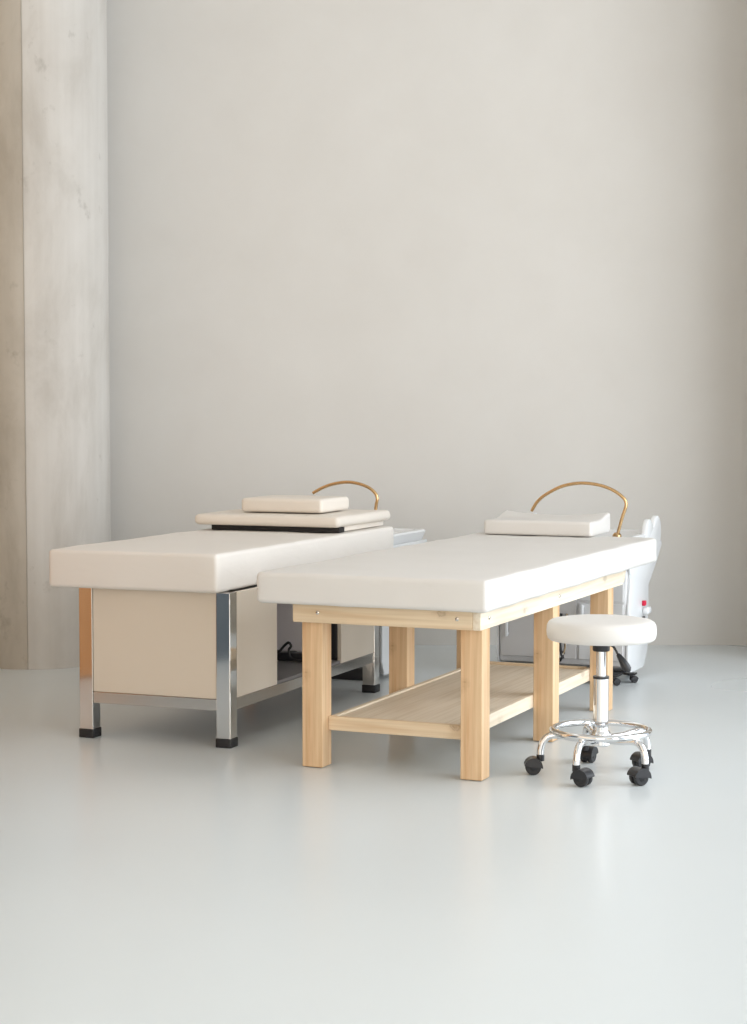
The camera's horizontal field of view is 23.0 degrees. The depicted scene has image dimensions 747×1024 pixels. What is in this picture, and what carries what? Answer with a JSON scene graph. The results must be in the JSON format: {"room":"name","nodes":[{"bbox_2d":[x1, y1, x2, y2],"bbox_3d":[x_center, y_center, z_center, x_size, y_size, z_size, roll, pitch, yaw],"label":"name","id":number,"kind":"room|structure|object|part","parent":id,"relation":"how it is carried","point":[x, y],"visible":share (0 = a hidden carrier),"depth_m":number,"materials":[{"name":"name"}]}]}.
{"room":"spa treatment room","nodes":[
{"label":"spa treatment room","id":0,"kind":"room"},
{"bbox_2d":[0,0,110,669],"bbox_3d":[-1.627,-1.675,8.841,0.690,4.800,0.692,0,3,0],"label":"wall","id":1,"kind":"structure","parent":0,"point":[55,368],"depth_m":8.59,"materials":[{"name":"concrete"}]},
{"bbox_2d":[0,645,746,1023],"bbox_3d":[0.665,1.148,3.007,6.570,0.200,13.680,0,3,0],"label":"floor","id":2,"kind":"structure","parent":0,"point":[152,872],"depth_m":4.86,"materials":[{"name":"plastic"}]},
{"bbox_2d":[49,526,393,747],"bbox_3d":[-0.544,0.450,7.484,0.727,0.705,1.755,1,3,22],"label":"bed","id":3,"kind":"object","parent":2,"relation":"on","point":[178,619],"depth_m":6.75,"materials":[{"name":"leather"}]},
{"bbox_3d":[-1.056,0.551,6.836,0.056,0.549,0.056,1,3,22],"label":"leg","id":4,"kind":"part","parent":3,"relation":"part of","materials":[{"name":"metal"}]},
{"bbox_3d":[-0.794,0.690,6.736,0.510,0.042,0.042,1,3,22],"label":"rail","id":5,"kind":"part","parent":3,"relation":"part of","materials":[{"name":"metal"}]},
{"bbox_3d":[-0.798,0.476,6.715,0.508,0.386,0.018,1,3,22],"label":"panel","id":6,"kind":"part","parent":3,"relation":"part of","materials":[{"name":"beige laminate"}]},
{"bbox_3d":[-0.556,0.169,7.473,0.702,0.144,1.755,1,3,22],"label":"mattress","id":7,"kind":"part","parent":3,"relation":"part of","materials":[{"name":"white leather"}]},
{"bbox_3d":[-0.530,0.563,6.626,0.056,0.549,0.056,1,3,22],"label":"leg","id":8,"kind":"part","parent":3,"relation":"part of","materials":[{"name":"metal"}]},
{"bbox_3d":[-0.437,0.471,6.806,0.017,0.384,0.344,1,3,22],"label":"panel","id":9,"kind":"part","parent":3,"relation":"part of","materials":[{"name":"beige laminate"}]},
{"bbox_3d":[-0.433,0.568,7.585,0.380,0.084,0.095,1,3,22],"label":"power strip","id":10,"kind":"part","parent":3,"relation":"part of","materials":[{"name":"black plastic"}]},
{"bbox_2d":[195,509,389,532],"bbox_3d":[-0.345,0.031,8.019,0.675,0.071,0.611,1,3,22],"label":"cushion","id":11,"kind":"object","parent":3,"relation":"on","point":[340,521],"visible":0.89,"depth_m":7.78,"materials":[{"name":"beige leather"}]},
{"bbox_2d":[242,495,348,512],"bbox_3d":[-0.338,-0.037,7.974,0.381,0.063,0.311,1,3,22],"label":"pillow","id":12,"kind":"object","parent":11,"relation":"on","point":[270,503],"visible":1,"depth_m":7.85,"materials":[{"name":"white leather"}]},
{"bbox_3d":[-0.268,0.660,7.283,0.042,0.042,1.346,1,3,22],"label":"rail","id":13,"kind":"part","parent":3,"relation":"part of","materials":[{"name":"metal"}]},
{"bbox_3d":[-0.522,0.627,7.383,0.586,0.012,1.398,1,3,22],"label":"board","id":14,"kind":"part","parent":3,"relation":"part of","materials":[{"name":"grey laminate"}]},
{"bbox_3d":[-0.072,0.421,7.719,0.017,0.384,0.366,1,3,22],"label":"panel","id":15,"kind":"part","parent":3,"relation":"part of","materials":[{"name":"beige laminate"}]},
{"bbox_3d":[-0.011,0.492,7.927,0.056,0.549,0.056,1,3,22],"label":"leg","id":16,"kind":"part","parent":3,"relation":"part of","materials":[{"name":"metal"}]},
{"bbox_2d":[312,481,426,680],"bbox_3d":[-0.148,0.291,8.634,0.622,0.894,0.660,1,3,22],"label":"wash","id":17,"kind":"object","parent":2,"relation":"on","point":[402,536],"visible":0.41,"depth_m":8.35,"materials":[{"name":"white plastic"}]},
{"bbox_3d":[0.136,0.437,8.531,0.012,0.583,0.625,1,3,22],"label":"panel","id":18,"kind":"part","parent":17,"relation":"part of","materials":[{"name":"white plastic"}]},
{"bbox_2d":[393,528,424,544],"bbox_3d":[-0.146,0.150,8.631,0.618,0.118,0.650,1,3,22],"label":"basin","id":19,"kind":"object","parent":17,"relation":"in","point":[402,536],"depth_m":8.63,"materials":[{"name":"white ceramic"}]},
{"bbox_2d":[257,533,656,780],"bbox_3d":[0.410,0.489,7.041,0.831,0.674,2.192,1,3,23],"label":"bed","id":20,"kind":"object","parent":2,"relation":"on","point":[470,585],"visible":0.98,"depth_m":6.28,"materials":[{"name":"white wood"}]},
{"bbox_3d":[-0.193,0.618,6.273,0.076,0.498,0.076,1,3,23],"label":"leg","id":21,"kind":"part","parent":20,"relation":"part of","materials":[{"name":"brown wood"}]},
{"bbox_3d":[0.033,0.345,6.109,0.647,0.064,0.046,1,3,23],"label":"rail","id":22,"kind":"part","parent":20,"relation":"part of","materials":[{"name":"brown wood"}]},
{"bbox_3d":[0.079,0.726,6.185,0.497,0.048,0.022,1,3,23],"label":"shelf rail","id":23,"kind":"part","parent":20,"relation":"part of","materials":[{"name":"brown wood"}]},
{"bbox_3d":[0.154,0.683,6.970,0.022,0.048,1.484,1,3,23],"label":"shelf rail","id":24,"kind":"part","parent":20,"relation":"part of","materials":[{"name":"brown wood"}]},
{"bbox_3d":[0.108,0.579,6.981,0.076,0.498,0.076,1,3,23],"label":"leg","id":25,"kind":"part","parent":20,"relation":"part of","materials":[{"name":"brown wood"}]},
{"bbox_3d":[0.410,0.207,7.025,0.831,0.110,2.192,1,3,23],"label":"mattress","id":26,"kind":"part","parent":20,"relation":"part of","materials":[{"name":"white leather"}]},
{"bbox_3d":[0.394,0.542,7.655,0.076,0.498,0.076,1,3,23],"label":"leg","id":27,"kind":"part","parent":20,"relation":"part of","materials":[{"name":"brown wood"}]},
{"bbox_3d":[0.335,0.630,6.049,0.076,0.498,0.076,1,3,23],"label":"leg","id":28,"kind":"part","parent":20,"relation":"part of","materials":[{"name":"brown wood"}]},
{"bbox_3d":[0.655,0.649,7.542,0.453,0.052,0.022,1,3,23],"label":"shelf rail","id":29,"kind":"part","parent":20,"relation":"part of","materials":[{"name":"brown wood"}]},
{"bbox_3d":[0.592,0.693,6.785,0.022,0.048,1.484,1,3,23],"label":"shelf rail","id":30,"kind":"part","parent":20,"relation":"part of","materials":[{"name":"brown wood"}]},
{"bbox_3d":[0.636,0.591,6.757,0.076,0.498,0.076,1,3,23],"label":"leg","id":31,"kind":"part","parent":20,"relation":"part of","materials":[{"name":"brown wood"}]},
{"bbox_2d":[484,510,609,536],"bbox_3d":[0.766,0.049,8.091,0.491,0.091,0.306,1,3,23],"label":"pillow","id":32,"kind":"object","parent":20,"relation":"on","point":[508,522],"visible":1,"depth_m":7.99,"materials":[{"name":"white leather"}]},
{"bbox_3d":[0.673,0.310,6.753,0.028,0.064,1.734,1,3,23],"label":"rail","id":33,"kind":"part","parent":20,"relation":"part of","materials":[{"name":"brown wood"}]},
{"bbox_3d":[0.922,0.554,7.431,0.076,0.498,0.076,1,3,23],"label":"leg","id":34,"kind":"part","parent":20,"relation":"part of","materials":[{"name":"brown wood"}]},
{"bbox_2d":[496,481,660,685],"bbox_3d":[0.951,0.300,8.480,0.667,0.896,0.800,1,3,23],"label":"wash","id":35,"kind":"object","parent":2,"relation":"on","point":[515,638],"visible":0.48,"depth_m":8.34,"materials":[{"name":"white plastic"}]},
{"bbox_3d":[0.678,0.418,8.682,0.012,0.562,0.625,1,3,23],"label":"panel","id":36,"kind":"part","parent":35,"relation":"part of","materials":[{"name":"white plastic"}]},
{"bbox_3d":[0.611,0.515,8.395,0.012,0.105,0.024,1,3,23],"label":"handle","id":37,"kind":"part","parent":35,"relation":"part of","materials":[{"name":"white plastic"}]},
{"bbox_3d":[0.751,0.458,8.350,0.357,0.405,0.009,1,3,23],"label":"door","id":38,"kind":"part","parent":35,"relation":"part of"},
{"bbox_3d":[1.020,0.539,8.240,0.204,0.255,0.009,1,3,23],"label":"door","id":39,"kind":"part","parent":35,"relation":"part of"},
{"bbox_3d":[1.020,0.330,8.229,0.204,0.138,0.009,1,3,23],"label":"drawer","id":40,"kind":"part","parent":35,"relation":"part of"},
{"bbox_2d":[613,677,620,682],"bbox_3d":[1.074,0.743,8.128,0.037,0.025,0.029,-1,3,-11],"label":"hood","id":41,"kind":"object","parent":35,"relation":"attached to","point":[615,680],"depth_m":8.12,"materials":[{"name":"black plastic"}]},
{"bbox_2d":[592,529,645,537],"bbox_3d":[0.930,0.158,8.481,0.618,0.118,0.800,1,3,23],"label":"basin","id":42,"kind":"object","parent":35,"relation":"in","point":[613,532],"depth_m":8.74,"materials":[{"name":"white ceramic"}]},
{"bbox_3d":[0.911,0.713,8.384,0.623,0.009,0.370,1,3,23],"label":"frame","id":43,"kind":"part","parent":35,"relation":"part of","materials":[{"name":"black rubber"}]},
{"bbox_2d":[629,675,638,680],"bbox_3d":[1.163,0.739,8.210,0.037,0.025,0.029,-1,3,-11],"label":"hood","id":44,"kind":"object","parent":35,"relation":"attached to","point":[632,677],"depth_m":8.20,"materials":[{"name":"black plastic"}]},
{"bbox_3d":[1.240,0.431,8.444,0.012,0.562,0.625,1,3,23],"label":"panel","id":45,"kind":"part","parent":35,"relation":"part of","materials":[{"name":"white plastic"}]},
{"bbox_2d":[524,614,656,786],"bbox_3d":[0.762,0.615,6.101,0.430,0.527,0.429,-3,4,-44],"label":"stool","id":46,"kind":"object","parent":2,"relation":"on","point":[599,631],"visible":1,"depth_m":6.03,"materials":[{"name":"white leather"}]},
{"bbox_2d":[524,754,543,768],"bbox_3d":[0.537,0.832,6.136,0.067,0.045,0.052,0,3,2],"label":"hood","id":47,"kind":"object","parent":46,"relation":"attached to","point":[531,762],"depth_m":6.11,"materials":[{"name":"black plastic"}]},
{"bbox_3d":[0.636,0.774,6.128,0.182,0.082,0.024,0,3,3],"label":"leg","id":48,"kind":"part","parent":46,"relation":"part of","materials":[{"name":"silver metal"}]},
{"bbox_2d":[570,764,594,779],"bbox_3d":[0.673,0.842,5.940,0.067,0.045,0.052,2,4,35],"label":"hood","id":49,"kind":"object","parent":46,"relation":"attached to","point":[585,773],"depth_m":5.93,"materials":[{"name":"black plastic"}]},
{"bbox_3d":[0.697,0.780,6.017,0.024,0.082,0.182,2,4,30],"label":"leg","id":50,"kind":"part","parent":46,"relation":"part of","materials":[{"name":"silver metal"}]},
{"bbox_3d":[0.740,0.768,6.241,0.024,0.082,0.182,0,3,-8],"label":"leg","id":51,"kind":"part","parent":46,"relation":"part of","materials":[{"name":"silver metal"}]},
{"bbox_2d":[580,746,597,757],"bbox_3d":[0.739,0.821,6.340,0.052,0.045,0.067,2,4,30],"label":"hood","id":52,"kind":"object","parent":46,"relation":"attached to","point":[587,751],"depth_m":6.32,"materials":[{"name":"black plastic"}]},
{"bbox_3d":[0.757,0.388,6.100,0.364,0.075,0.364,0,3,0],"label":"seat","id":53,"kind":"part","parent":46,"relation":"part of","materials":[{"name":"white leather"}]},
{"bbox_3d":[0.833,0.779,6.028,0.024,0.082,0.182,-3,4,-39],"label":"leg","id":54,"kind":"part","parent":46,"relation":"part of","materials":[{"name":"silver metal"}]},
{"bbox_3d":[0.861,0.771,6.184,0.182,0.082,0.024,-2,4,-31],"label":"leg","id":55,"kind":"part","parent":46,"relation":"part of","materials":[{"name":"silver metal"}]},
{"bbox_2d":[627,763,651,778],"bbox_3d":[0.865,0.841,5.961,0.067,0.045,0.052,-1,3,-25],"label":"hood","id":56,"kind":"object","parent":46,"relation":"attached to","point":[635,772],"depth_m":5.94,"materials":[{"name":"black plastic"}]},
{"bbox_2d":[630,750,653,762],"bbox_3d":[0.910,0.827,6.219,0.067,0.045,0.052,-1,3,-25],"label":"hood","id":57,"kind":"object","parent":46,"relation":"attached to","point":[635,757],"depth_m":6.21,"materials":[{"name":"black plastic"}]},
{"bbox_2d":[107,0,746,644],"bbox_3d":[0.665,-1.714,9.551,6.570,4.800,0.300,0,3,0],"label":"wall","id":58,"kind":"structure","parent":0,"point":[463,263],"depth_m":9.42,"materials":[{"name":"beige paint"}]}
]}

